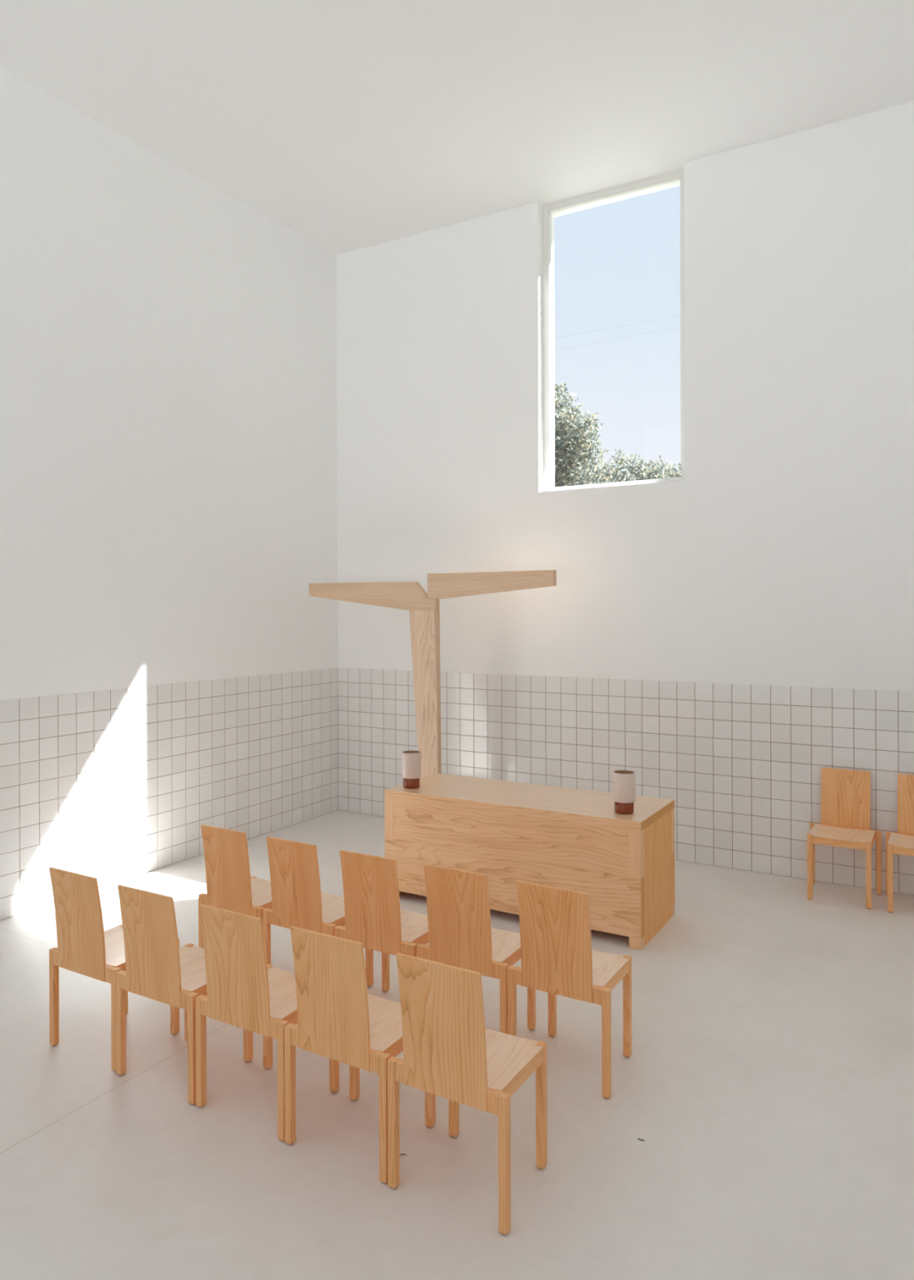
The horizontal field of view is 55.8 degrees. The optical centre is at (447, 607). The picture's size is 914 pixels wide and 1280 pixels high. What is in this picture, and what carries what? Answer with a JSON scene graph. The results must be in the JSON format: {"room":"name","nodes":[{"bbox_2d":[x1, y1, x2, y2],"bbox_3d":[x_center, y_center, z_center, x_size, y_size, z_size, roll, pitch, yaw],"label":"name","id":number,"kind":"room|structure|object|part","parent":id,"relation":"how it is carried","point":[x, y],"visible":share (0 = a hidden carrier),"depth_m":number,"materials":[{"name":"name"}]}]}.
{"room":"church","nodes":[
{"label":"church","id":0,"kind":"room"},
{"bbox_2d":[0,66,337,919],"bbox_3d":[-3.514,-0.783,5.421,0.303,5.836,8.700,0,0,31],"label":"wall","id":1,"kind":"structure","parent":0,"point":[169,661],"depth_m":6.97,"materials":[{"name":"white paint"}]},
{"bbox_2d":[0,809,913,1279],"bbox_3d":[-0.485,2.227,3.654,7.300,0.200,9.360,0,0,31],"label":"floor","id":2,"kind":"structure","parent":0,"point":[766,1082],"depth_m":3.50,"materials":[{"name":"white concrete"}]},
{"bbox_2d":[48,866,179,1071],"bbox_3d":[-1.637,1.684,4.226,0.489,0.892,0.459,0,0,31],"label":"chair","id":3,"kind":"object","parent":2,"relation":"on","point":[84,948],"visible":0.62,"depth_m":4.07,"materials":[{"name":"brown wood"}]},
{"bbox_3d":[-1.916,1.896,4.204,0.032,0.469,0.032,0,0,31],"label":"leg","id":4,"kind":"part","parent":3,"relation":"part of","materials":[{"name":"brown wood"}]},
{"bbox_3d":[-1.740,1.483,4.054,0.339,0.489,0.058,0,0,31],"label":"backrest","id":5,"kind":"part","parent":3,"relation":"part of","materials":[{"name":"brown wood"}]},
{"bbox_3d":[-1.720,1.695,4.086,0.423,0.067,0.031,0,0,31],"label":"rail","id":6,"kind":"part","parent":3,"relation":"part of","materials":[{"name":"brown wood"}]},
{"bbox_3d":[-1.616,1.667,4.261,0.418,0.018,0.376,0,0,31],"label":"seat","id":7,"kind":"part","parent":3,"relation":"part of","materials":[{"name":"brown wood"}]},
{"bbox_3d":[-1.523,1.895,3.970,0.032,0.469,0.032,0,0,31],"label":"leg","id":8,"kind":"part","parent":3,"relation":"part of","materials":[{"name":"brown wood"}]},
{"bbox_3d":[-1.692,1.894,4.509,0.033,0.472,0.032,0,0,31],"label":"leg","id":9,"kind":"part","parent":3,"relation":"part of","materials":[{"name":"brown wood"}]},
{"bbox_3d":[-1.361,1.893,4.311,0.033,0.472,0.032,0,0,31],"label":"leg","id":10,"kind":"part","parent":3,"relation":"part of","materials":[{"name":"brown wood"}]},
{"bbox_2d":[115,884,253,1104],"bbox_3d":[-1.210,1.683,3.963,0.489,0.892,0.459,0,0,30],"label":"chair","id":11,"kind":"object","parent":2,"relation":"on","point":[157,969],"visible":0.74,"depth_m":3.80,"materials":[{"name":"brown wood"}]},
{"bbox_3d":[-1.488,1.895,3.936,0.032,0.469,0.032,0,0,30],"label":"leg","id":12,"kind":"part","parent":11,"relation":"part of","materials":[{"name":"brown wood"}]},
{"bbox_3d":[-1.310,1.481,3.789,0.339,0.489,0.058,0,0,30],"label":"backrest","id":13,"kind":"part","parent":11,"relation":"part of","materials":[{"name":"brown wood"}]},
{"bbox_3d":[-1.291,1.693,3.821,0.423,0.067,0.031,0,0,30],"label":"rail","id":14,"kind":"part","parent":11,"relation":"part of","materials":[{"name":"brown wood"}]},
{"bbox_3d":[-1.269,1.893,4.244,0.033,0.472,0.032,0,0,30],"label":"leg","id":15,"kind":"part","parent":11,"relation":"part of","materials":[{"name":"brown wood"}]},
{"bbox_3d":[-1.189,1.666,3.998,0.418,0.018,0.376,0,0,30],"label":"seat","id":16,"kind":"part","parent":11,"relation":"part of","materials":[{"name":"brown wood"}]},
{"bbox_3d":[-1.092,1.894,3.708,0.032,0.469,0.032,0,0,30],"label":"leg","id":17,"kind":"part","parent":11,"relation":"part of","materials":[{"name":"brown wood"}]},
{"bbox_3d":[-1.028,1.695,3.886,0.026,0.040,0.344,0,0,30],"label":"rail","id":18,"kind":"part","parent":11,"relation":"part of","materials":[{"name":"brown wood"}]},
{"bbox_3d":[-0.935,1.892,4.051,0.033,0.472,0.032,0,0,30],"label":"leg","id":19,"kind":"part","parent":11,"relation":"part of","materials":[{"name":"brown wood"}]},
{"bbox_2d":[198,824,271,948],"bbox_3d":[-1.141,1.682,5.027,0.489,0.892,0.459,0,0,31],"label":"chair","id":20,"kind":"object","parent":2,"relation":"on","point":[230,886],"visible":0.57,"depth_m":4.86,"materials":[{"name":"brown wood"}]},
{"bbox_3d":[-1.420,1.895,5.005,0.032,0.469,0.032,0,0,31],"label":"leg","id":21,"kind":"part","parent":20,"relation":"part of","materials":[{"name":"brown wood"}]},
{"bbox_3d":[-1.245,1.481,4.855,0.339,0.489,0.058,0,0,31],"label":"backrest","id":22,"kind":"part","parent":20,"relation":"part of","materials":[{"name":"brown wood"}]},
{"bbox_3d":[-1.225,1.693,4.887,0.423,0.067,0.031,0,0,31],"label":"rail","id":23,"kind":"part","parent":20,"relation":"part of","materials":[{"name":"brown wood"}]},
{"bbox_3d":[-1.121,1.666,5.062,0.418,0.018,0.376,0,0,31],"label":"seat","id":24,"kind":"part","parent":20,"relation":"part of","materials":[{"name":"brown wood"}]},
{"bbox_3d":[-1.029,1.894,4.770,0.032,0.469,0.032,0,0,31],"label":"leg","id":25,"kind":"part","parent":20,"relation":"part of","materials":[{"name":"brown wood"}]},
{"bbox_2d":[195,903,339,1141],"bbox_3d":[-0.772,1.681,3.707,0.489,0.892,0.459,0,0,30],"label":"chair","id":26,"kind":"object","parent":2,"relation":"on","point":[246,992],"visible":0.8,"depth_m":3.55,"materials":[{"name":"brown wood"}]},
{"bbox_3d":[-1.051,1.894,3.683,0.032,0.469,0.032,0,0,30],"label":"leg","id":27,"kind":"part","parent":26,"relation":"part of","materials":[{"name":"brown wood"}]},
{"bbox_3d":[-0.874,1.480,3.534,0.339,0.489,0.058,0,0,30],"label":"backrest","id":28,"kind":"part","parent":26,"relation":"part of","materials":[{"name":"brown wood"}]},
{"bbox_3d":[-0.854,1.692,3.567,0.423,0.067,0.031,0,0,30],"label":"rail","id":29,"kind":"part","parent":26,"relation":"part of","materials":[{"name":"brown wood"}]},
{"bbox_3d":[-0.751,1.665,3.743,0.418,0.018,0.376,0,0,30],"label":"seat","id":30,"kind":"part","parent":26,"relation":"part of","materials":[{"name":"brown wood"}]},
{"bbox_3d":[-0.830,1.891,3.989,0.033,0.472,0.032,0,0,30],"label":"leg","id":31,"kind":"part","parent":26,"relation":"part of","materials":[{"name":"brown wood"}]},
{"bbox_3d":[-0.656,1.893,3.452,0.032,0.469,0.032,0,0,30],"label":"leg","id":32,"kind":"part","parent":26,"relation":"part of","materials":[{"name":"brown wood"}]},
{"bbox_3d":[-0.590,1.694,3.630,0.026,0.040,0.344,0,0,30],"label":"rail","id":33,"kind":"part","parent":26,"relation":"part of","materials":[{"name":"brown wood"}]},
{"bbox_3d":[-0.497,1.890,3.794,0.033,0.472,0.032,0,0,30],"label":"leg","id":34,"kind":"part","parent":26,"relation":"part of","materials":[{"name":"brown wood"}]},
{"bbox_2d":[262,836,373,986],"bbox_3d":[-0.713,1.681,4.768,0.489,0.892,0.459,0,0,31],"label":"chair","id":35,"kind":"object","parent":2,"relation":"on","point":[298,900],"visible":0.69,"depth_m":4.61,"materials":[{"name":"brown wood"}]},
{"bbox_3d":[-0.992,1.893,4.746,0.032,0.469,0.032,0,0,31],"label":"leg","id":36,"kind":"part","parent":35,"relation":"part of","materials":[{"name":"brown wood"}]},
{"bbox_3d":[-0.817,1.480,4.596,0.339,0.489,0.058,0,0,31],"label":"backrest","id":37,"kind":"part","parent":35,"relation":"part of","materials":[{"name":"brown wood"}]},
{"bbox_3d":[-0.797,1.692,4.628,0.423,0.067,0.031,0,0,31],"label":"rail","id":38,"kind":"part","parent":35,"relation":"part of","materials":[{"name":"brown wood"}]},
{"bbox_3d":[-0.693,1.665,4.803,0.418,0.018,0.376,0,0,31],"label":"seat","id":39,"kind":"part","parent":35,"relation":"part of","materials":[{"name":"brown wood"}]},
{"bbox_3d":[-0.601,1.892,4.511,0.032,0.469,0.032,0,0,31],"label":"leg","id":40,"kind":"part","parent":35,"relation":"part of","materials":[{"name":"brown wood"}]},
{"bbox_3d":[-0.533,1.693,4.688,0.026,0.040,0.344,0,0,31],"label":"rail","id":41,"kind":"part","parent":35,"relation":"part of","materials":[{"name":"brown wood"}]},
{"bbox_3d":[-0.437,1.890,4.852,0.033,0.472,0.032,0,0,31],"label":"leg","id":42,"kind":"part","parent":35,"relation":"part of","materials":[{"name":"brown wood"}]},
{"bbox_2d":[284,925,435,1183],"bbox_3d":[-0.345,1.680,3.451,0.489,0.892,0.459,0,0,31],"label":"chair","id":43,"kind":"object","parent":2,"relation":"on","point":[338,1020],"visible":0.86,"depth_m":3.30,"materials":[{"name":"brown wood"}]},
{"bbox_3d":[-0.624,1.892,3.428,0.032,0.469,0.032,0,0,31],"label":"leg","id":44,"kind":"part","parent":43,"relation":"part of","materials":[{"name":"brown wood"}]},
{"bbox_3d":[-0.448,1.479,3.279,0.339,0.489,0.058,0,0,31],"label":"backrest","id":45,"kind":"part","parent":43,"relation":"part of","materials":[{"name":"brown wood"}]},
{"bbox_3d":[-0.428,1.691,3.311,0.423,0.067,0.031,0,0,31],"label":"rail","id":46,"kind":"part","parent":43,"relation":"part of","materials":[{"name":"brown wood"}]},
{"bbox_3d":[-0.324,1.663,3.486,0.418,0.018,0.376,0,0,31],"label":"seat","id":47,"kind":"part","parent":43,"relation":"part of","materials":[{"name":"brown wood"}]},
{"bbox_3d":[-0.402,1.890,3.733,0.033,0.472,0.032,0,0,31],"label":"leg","id":48,"kind":"part","parent":43,"relation":"part of","materials":[{"name":"brown wood"}]},
{"bbox_3d":[-0.231,1.891,3.195,0.032,0.469,0.032,0,0,31],"label":"leg","id":49,"kind":"part","parent":43,"relation":"part of","materials":[{"name":"brown wood"}]},
{"bbox_3d":[-0.164,1.692,3.373,0.026,0.040,0.344,0,0,31],"label":"rail","id":50,"kind":"part","parent":43,"relation":"part of","materials":[{"name":"brown wood"}]},
{"bbox_3d":[-0.070,1.889,3.537,0.033,0.472,0.032,0,0,31],"label":"leg","id":51,"kind":"part","parent":43,"relation":"part of","materials":[{"name":"brown wood"}]},
{"bbox_2d":[334,849,428,991],"bbox_3d":[-0.284,1.680,4.506,0.489,0.892,0.459,0,0,31],"label":"chair","id":52,"kind":"object","parent":2,"relation":"on","point":[375,918],"visible":0.73,"depth_m":4.34,"materials":[{"name":"brown wood"}]},
{"bbox_3d":[-0.563,1.892,4.482,0.032,0.469,0.032,0,0,31],"label":"leg","id":53,"kind":"part","parent":52,"relation":"part of","materials":[{"name":"brown wood"}]},
{"bbox_3d":[-0.387,1.479,4.333,0.339,0.489,0.058,0,0,31],"label":"backrest","id":54,"kind":"part","parent":52,"relation":"part of","materials":[{"name":"brown wood"}]},
{"bbox_3d":[-0.367,1.691,4.365,0.423,0.067,0.031,0,0,31],"label":"rail","id":55,"kind":"part","parent":52,"relation":"part of","materials":[{"name":"brown wood"}]},
{"bbox_3d":[-0.264,1.663,4.541,0.418,0.018,0.376,0,0,31],"label":"seat","id":56,"kind":"part","parent":52,"relation":"part of","materials":[{"name":"brown wood"}]},
{"bbox_3d":[-0.342,1.890,4.787,0.033,0.472,0.032,0,0,31],"label":"leg","id":57,"kind":"part","parent":52,"relation":"part of","materials":[{"name":"brown wood"}]},
{"bbox_3d":[-0.170,1.891,4.249,0.032,0.469,0.032,0,0,31],"label":"leg","id":58,"kind":"part","parent":52,"relation":"part of","materials":[{"name":"brown wood"}]},
{"bbox_3d":[-0.103,1.692,4.427,0.026,0.040,0.344,0,0,31],"label":"rail","id":59,"kind":"part","parent":52,"relation":"part of","materials":[{"name":"brown wood"}]},
{"bbox_2d":[309,569,556,777],"bbox_3d":[-0.219,0.909,7.756,2.581,2.433,0.062,0,0,31],"label":"wooden cross","id":60,"kind":"object","parent":2,"relation":"on","point":[424,607],"visible":0.94,"depth_m":7.69,"materials":[{"name":"brown wood"}]},
{"bbox_3d":[-0.707,-0.109,8.046,1.452,0.266,0.062,0,0,31],"label":"arm","id":61,"kind":"part","parent":60,"relation":"part of","materials":[{"name":"brown wood"}]},
{"bbox_3d":[0.362,-0.195,7.408,1.220,0.228,0.062,0,0,31],"label":"arm","id":62,"kind":"part","parent":60,"relation":"part of","materials":[{"name":"brown wood"}]},
{"bbox_2d":[387,952,547,1235],"bbox_3d":[0.082,1.679,3.190,0.489,0.892,0.459,0,0,31],"label":"chair","id":63,"kind":"object","parent":2,"relation":"on","point":[449,1051],"visible":1,"depth_m":3.04,"materials":[{"name":"brown wood"}]},
{"bbox_3d":[-0.197,1.891,3.168,0.032,0.469,0.032,0,0,31],"label":"leg","id":64,"kind":"part","parent":63,"relation":"part of","materials":[{"name":"brown wood"}]},
{"bbox_3d":[-0.022,1.478,3.018,0.339,0.489,0.058,0,0,31],"label":"backrest","id":65,"kind":"part","parent":63,"relation":"part of","materials":[{"name":"brown wood"}]},
{"bbox_3d":[-0.002,1.690,3.050,0.423,0.067,0.031,0,0,31],"label":"rail","id":66,"kind":"part","parent":63,"relation":"part of","materials":[{"name":"brown wood"}]},
{"bbox_3d":[0.027,1.889,3.472,0.033,0.472,0.032,0,0,31],"label":"leg","id":67,"kind":"part","parent":63,"relation":"part of","materials":[{"name":"brown wood"}]},
{"bbox_3d":[0.103,1.662,3.225,0.418,0.018,0.376,0,0,31],"label":"seat","id":68,"kind":"part","parent":63,"relation":"part of","materials":[{"name":"brown wood"}]},
{"bbox_3d":[0.195,1.890,2.933,0.032,0.469,0.032,0,0,31],"label":"leg","id":69,"kind":"part","parent":63,"relation":"part of","materials":[{"name":"brown wood"}]},
{"bbox_3d":[0.263,1.691,3.110,0.026,0.040,0.344,0,0,31],"label":"rail","id":70,"kind":"part","parent":63,"relation":"part of","materials":[{"name":"brown wood"}]},
{"bbox_3d":[0.358,1.888,3.274,0.033,0.472,0.032,0,0,31],"label":"leg","id":71,"kind":"part","parent":63,"relation":"part of","materials":[{"name":"brown wood"}]},
{"bbox_2d":[416,863,536,1034],"bbox_3d":[0.150,1.679,4.262,0.489,0.892,0.459,0,0,30],"label":"chair","id":72,"kind":"object","parent":2,"relation":"on","point":[461,934],"visible":0.81,"depth_m":4.09,"materials":[{"name":"brown wood"}]},
{"bbox_3d":[-0.129,1.891,4.237,0.032,0.469,0.032,0,0,30],"label":"leg","id":73,"kind":"part","parent":72,"relation":"part of","materials":[{"name":"brown wood"}]},
{"bbox_3d":[0.048,1.477,4.089,0.339,0.489,0.058,0,0,30],"label":"backrest","id":74,"kind":"part","parent":72,"relation":"part of","materials":[{"name":"brown wood"}]},
{"bbox_3d":[0.068,1.689,4.121,0.423,0.067,0.031,0,0,30],"label":"rail","id":75,"kind":"part","parent":72,"relation":"part of","materials":[{"name":"brown wood"}]},
{"bbox_3d":[0.171,1.662,4.297,0.418,0.018,0.376,0,0,30],"label":"seat","id":76,"kind":"part","parent":72,"relation":"part of","materials":[{"name":"brown wood"}]},
{"bbox_3d":[0.266,1.890,4.006,0.032,0.469,0.032,0,0,30],"label":"leg","id":77,"kind":"part","parent":72,"relation":"part of","materials":[{"name":"brown wood"}]},
{"bbox_3d":[0.332,1.691,4.184,0.026,0.040,0.344,0,0,30],"label":"rail","id":78,"kind":"part","parent":72,"relation":"part of","materials":[{"name":"brown wood"}]},
{"bbox_3d":[0.425,1.888,4.349,0.033,0.472,0.032,0,0,30],"label":"leg","id":79,"kind":"part","parent":72,"relation":"part of","materials":[{"name":"brown wood"}]},
{"bbox_2d":[384,773,675,950],"bbox_3d":[0.557,1.727,6.151,1.934,0.794,0.730,0,0,31],"label":"altar","id":80,"kind":"object","parent":2,"relation":"on","point":[509,833],"visible":0.82,"depth_m":5.79,"materials":[{"name":"brown wood"}]},
{"bbox_3d":[-0.409,1.536,6.343,0.078,0.294,0.067,0,0,31],"label":"corner post","id":81,"kind":"part","parent":80,"relation":"part of","materials":[{"name":"brown wood"}]},
{"bbox_2d":[401,750,421,788],"bbox_3d":[-0.266,1.202,6.412,0.143,0.262,0.143,0,0,31],"label":"candle holder","id":82,"kind":"object","parent":80,"relation":"on","point":[411,759],"visible":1,"depth_m":6.35,"materials":[{"name":"white ceramic"}]},
{"bbox_2d":[613,769,635,814],"bbox_3d":[1.150,1.198,5.605,0.143,0.262,0.143,0,0,31],"label":"candle holder","id":83,"kind":"object","parent":80,"relation":"on","point":[624,780],"visible":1,"depth_m":5.55,"materials":[{"name":"white ceramic"}]},
{"bbox_3d":[1.184,1.532,5.392,0.078,0.294,0.067,0,0,31],"label":"corner post","id":84,"kind":"part","parent":80,"relation":"part of","materials":[{"name":"brown wood"}]},
{"bbox_3d":[1.368,1.753,5.668,0.045,0.737,0.594,0,0,31],"label":"panel","id":85,"kind":"part","parent":80,"relation":"part of","materials":[{"name":"brown wood"}]},
{"bbox_3d":[1.522,1.531,5.960,0.078,0.294,0.067,0,0,31],"label":"corner post","id":86,"kind":"part","parent":80,"relation":"part of","materials":[{"name":"brown wood"}]},
{"bbox_2d":[507,880,631,1098],"bbox_3d":[0.577,1.677,3.998,0.489,0.892,0.459,0,0,31],"label":"chair","id":87,"kind":"object","parent":2,"relation":"on","point":[558,957],"visible":0.95,"depth_m":3.84,"materials":[{"name":"brown wood"}]},
{"bbox_3d":[0.298,1.890,3.975,0.032,0.469,0.032,0,0,31],"label":"leg","id":88,"kind":"part","parent":87,"relation":"part of","materials":[{"name":"brown wood"}]},
{"bbox_3d":[0.521,1.887,4.280,0.033,0.472,0.032,0,0,31],"label":"leg","id":89,"kind":"part","parent":87,"relation":"part of","materials":[{"name":"brown wood"}]},
{"bbox_3d":[0.474,1.476,3.826,0.339,0.489,0.058,0,0,31],"label":"backrest","id":90,"kind":"part","parent":87,"relation":"part of","materials":[{"name":"brown wood"}]},
{"bbox_3d":[0.494,1.688,3.858,0.423,0.067,0.031,0,0,31],"label":"rail","id":91,"kind":"part","parent":87,"relation":"part of","materials":[{"name":"brown wood"}]},
{"bbox_3d":[0.598,1.661,4.033,0.418,0.018,0.376,0,0,31],"label":"seat","id":92,"kind":"part","parent":87,"relation":"part of","materials":[{"name":"brown wood"}]},
{"bbox_3d":[0.691,1.889,3.741,0.032,0.469,0.032,0,0,31],"label":"leg","id":93,"kind":"part","parent":87,"relation":"part of","materials":[{"name":"brown wood"}]},
{"bbox_3d":[0.758,1.690,3.919,0.026,0.040,0.344,0,0,31],"label":"rail","id":94,"kind":"part","parent":87,"relation":"part of","materials":[{"name":"brown wood"}]},
{"bbox_3d":[0.853,1.886,4.083,0.033,0.472,0.032,0,0,31],"label":"leg","id":95,"kind":"part","parent":87,"relation":"part of","materials":[{"name":"brown wood"}]},
{"bbox_2d":[807,767,881,909],"bbox_3d":[2.909,1.671,6.351,0.489,0.892,0.459,0,0,31],"label":"chair","id":96,"kind":"object","parent":2,"relation":"on","point":[846,794],"visible":1,"depth_m":6.45,"materials":[{"name":"brown wood"}]},
{"bbox_3d":[2.635,1.881,6.266,0.033,0.472,0.032,0,0,31],"label":"leg","id":97,"kind":"part","parent":96,"relation":"part of","materials":[{"name":"brown wood"}]},
{"bbox_3d":[2.797,1.883,6.607,0.032,0.469,0.032,0,0,31],"label":"leg","id":98,"kind":"part","parent":96,"relation":"part of","materials":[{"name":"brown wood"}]},
{"bbox_3d":[2.800,1.684,6.167,0.351,0.040,0.032,0,0,31],"label":"rail","id":99,"kind":"part","parent":96,"relation":"part of","materials":[{"name":"brown wood"}]},
{"bbox_3d":[2.889,1.654,6.316,0.418,0.018,0.376,0,0,31],"label":"seat","id":100,"kind":"part","parent":96,"relation":"part of","materials":[{"name":"brown wood"}]},
{"bbox_3d":[2.993,1.681,6.491,0.423,0.067,0.031,0,0,31],"label":"rail","id":101,"kind":"part","parent":96,"relation":"part of","materials":[{"name":"brown wood"}]},
{"bbox_3d":[3.012,1.469,6.523,0.339,0.489,0.058,0,0,31],"label":"backrest","id":102,"kind":"part","parent":96,"relation":"part of","materials":[{"name":"brown wood"}]},
{"bbox_3d":[2.966,1.880,6.068,0.033,0.472,0.032,0,0,31],"label":"leg","id":103,"kind":"part","parent":96,"relation":"part of","materials":[{"name":"brown wood"}]},
{"bbox_3d":[3.065,1.683,6.229,0.026,0.040,0.344,0,0,31],"label":"rail","id":104,"kind":"part","parent":96,"relation":"part of","materials":[{"name":"brown wood"}]},
{"bbox_3d":[3.190,1.881,6.373,0.032,0.469,0.032,0,0,31],"label":"leg","id":105,"kind":"part","parent":96,"relation":"part of","materials":[{"name":"brown wood"}]},
{"bbox_2d":[885,773,913,912],"bbox_3d":[3.357,1.669,6.086,0.489,0.892,0.459,0,0,31],"label":"chair","id":106,"kind":"object","parent":2,"relation":"on","point":[901,842],"visible":1,"depth_m":6.29,"materials":[{"name":"brown wood"}]},
{"bbox_3d":[3.244,1.881,6.342,0.032,0.469,0.032,0,0,31],"label":"leg","id":107,"kind":"part","parent":106,"relation":"part of","materials":[{"name":"brown wood"}]},
{"bbox_3d":[3.083,1.880,6.000,0.033,0.472,0.032,0,0,31],"label":"leg","id":108,"kind":"part","parent":106,"relation":"part of","materials":[{"name":"brown wood"}]},
{"bbox_3d":[3.336,1.653,6.051,0.418,0.018,0.376,0,0,31],"label":"seat","id":109,"kind":"part","parent":106,"relation":"part of","materials":[{"name":"brown wood"}]},
{"bbox_3d":[3.440,1.680,6.226,0.423,0.067,0.031,0,0,31],"label":"rail","id":110,"kind":"part","parent":106,"relation":"part of","materials":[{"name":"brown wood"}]},
{"bbox_3d":[3.248,1.683,5.902,0.351,0.040,0.032,0,0,31],"label":"rail","id":111,"kind":"part","parent":106,"relation":"part of","materials":[{"name":"brown wood"}]},
{"bbox_3d":[3.458,1.468,6.259,0.339,0.489,0.058,0,0,31],"label":"backrest","id":112,"kind":"part","parent":106,"relation":"part of","materials":[{"name":"brown wood"}]},
{"bbox_2d":[0,0,913,255],"bbox_3d":[-0.595,-3.935,3.500,7.300,0.450,9.000,0,0,31],"label":"ceiling","id":113,"kind":"structure","parent":0,"point":[349,126],"depth_m":6.13,"materials":[{"name":"white paint"}]},
{"bbox_2d":[336,101,913,895],"bbox_3d":[1.811,-1.023,7.518,7.300,6.286,0.363,0,0,31],"label":"wall","id":114,"kind":"structure","parent":0,"point":[738,630],"depth_m":7.16,"materials":[{"name":"white paint"}]},
{"bbox_2d":[542,168,684,491],"bbox_3d":[1.476,-2.387,7.661,1.336,2.656,0.065,0,0,31],"label":"window","id":115,"kind":"structure","parent":114,"relation":"in","point":[677,175],"depth_m":7.87,"materials":[{"name":"white paint"}]},
{"bbox_2d":[555,185,679,217],"bbox_3d":[1.956,-3.998,7.776,7.300,0.338,0.240,0,0,31],"label":"trim","id":116,"kind":"structure","parent":114,"relation":"attached to","point":[677,185],"depth_m":8.12,"materials":[{"name":"white paint"}]},
{"label":"outside","id":117,"kind":"structure","parent":0,"visible":0},
{"bbox_3d":[22.061,2.411,47.984,120.000,0.300,89.400,0,0,31],"label":"ground","id":118,"kind":"structure","parent":117,"visible":0},
{"bbox_2d":[554,382,617,487],"bbox_3d":[1.760,-0.876,15.731,2.328,6.391,2.438,0,0,-20],"label":"tree","id":119,"kind":"object","parent":118,"relation":"on","point":[566,444],"visible":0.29,"depth_m":15.13,"materials":[{"name":"green plant"}]},
{"bbox_2d":[595,447,680,483],"bbox_3d":[3.981,-0.485,17.971,2.079,5.596,3.068,0,0,-44],"label":"tree","id":120,"kind":"object","parent":118,"relation":"on","point":[651,468],"visible":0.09,"depth_m":17.55,"materials":[{"name":"green plant"}]},
{"bbox_2d":[657,463,680,478],"bbox_3d":[4.595,-0.274,14.973,1.813,5.172,1.911,0,0,-36],"label":"tree","id":121,"kind":"object","parent":118,"relation":"on","point":[677,473],"visible":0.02,"depth_m":14.97,"materials":[{"name":"green plant"}]},
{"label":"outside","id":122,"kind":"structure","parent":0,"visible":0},
{"bbox_2d":[555,315,679,337],"bbox_3d":[4.974,-6.647,19.386,52.000,0.284,0.016,0,0,31],"label":"overhead cable","id":123,"kind":"object","parent":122,"point":[676,316],"visible":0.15,"depth_m":19.98,"materials":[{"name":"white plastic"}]},
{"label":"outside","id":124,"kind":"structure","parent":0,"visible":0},
{"bbox_2d":[555,327,679,351],"bbox_3d":[5.741,-7.022,20.674,52.000,1.049,0.010,0,0,31],"label":"overhead cable","id":125,"kind":"object","parent":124,"point":[677,327],"visible":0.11,"depth_m":21.55,"materials":[{"name":"white plastic"}]}
]}

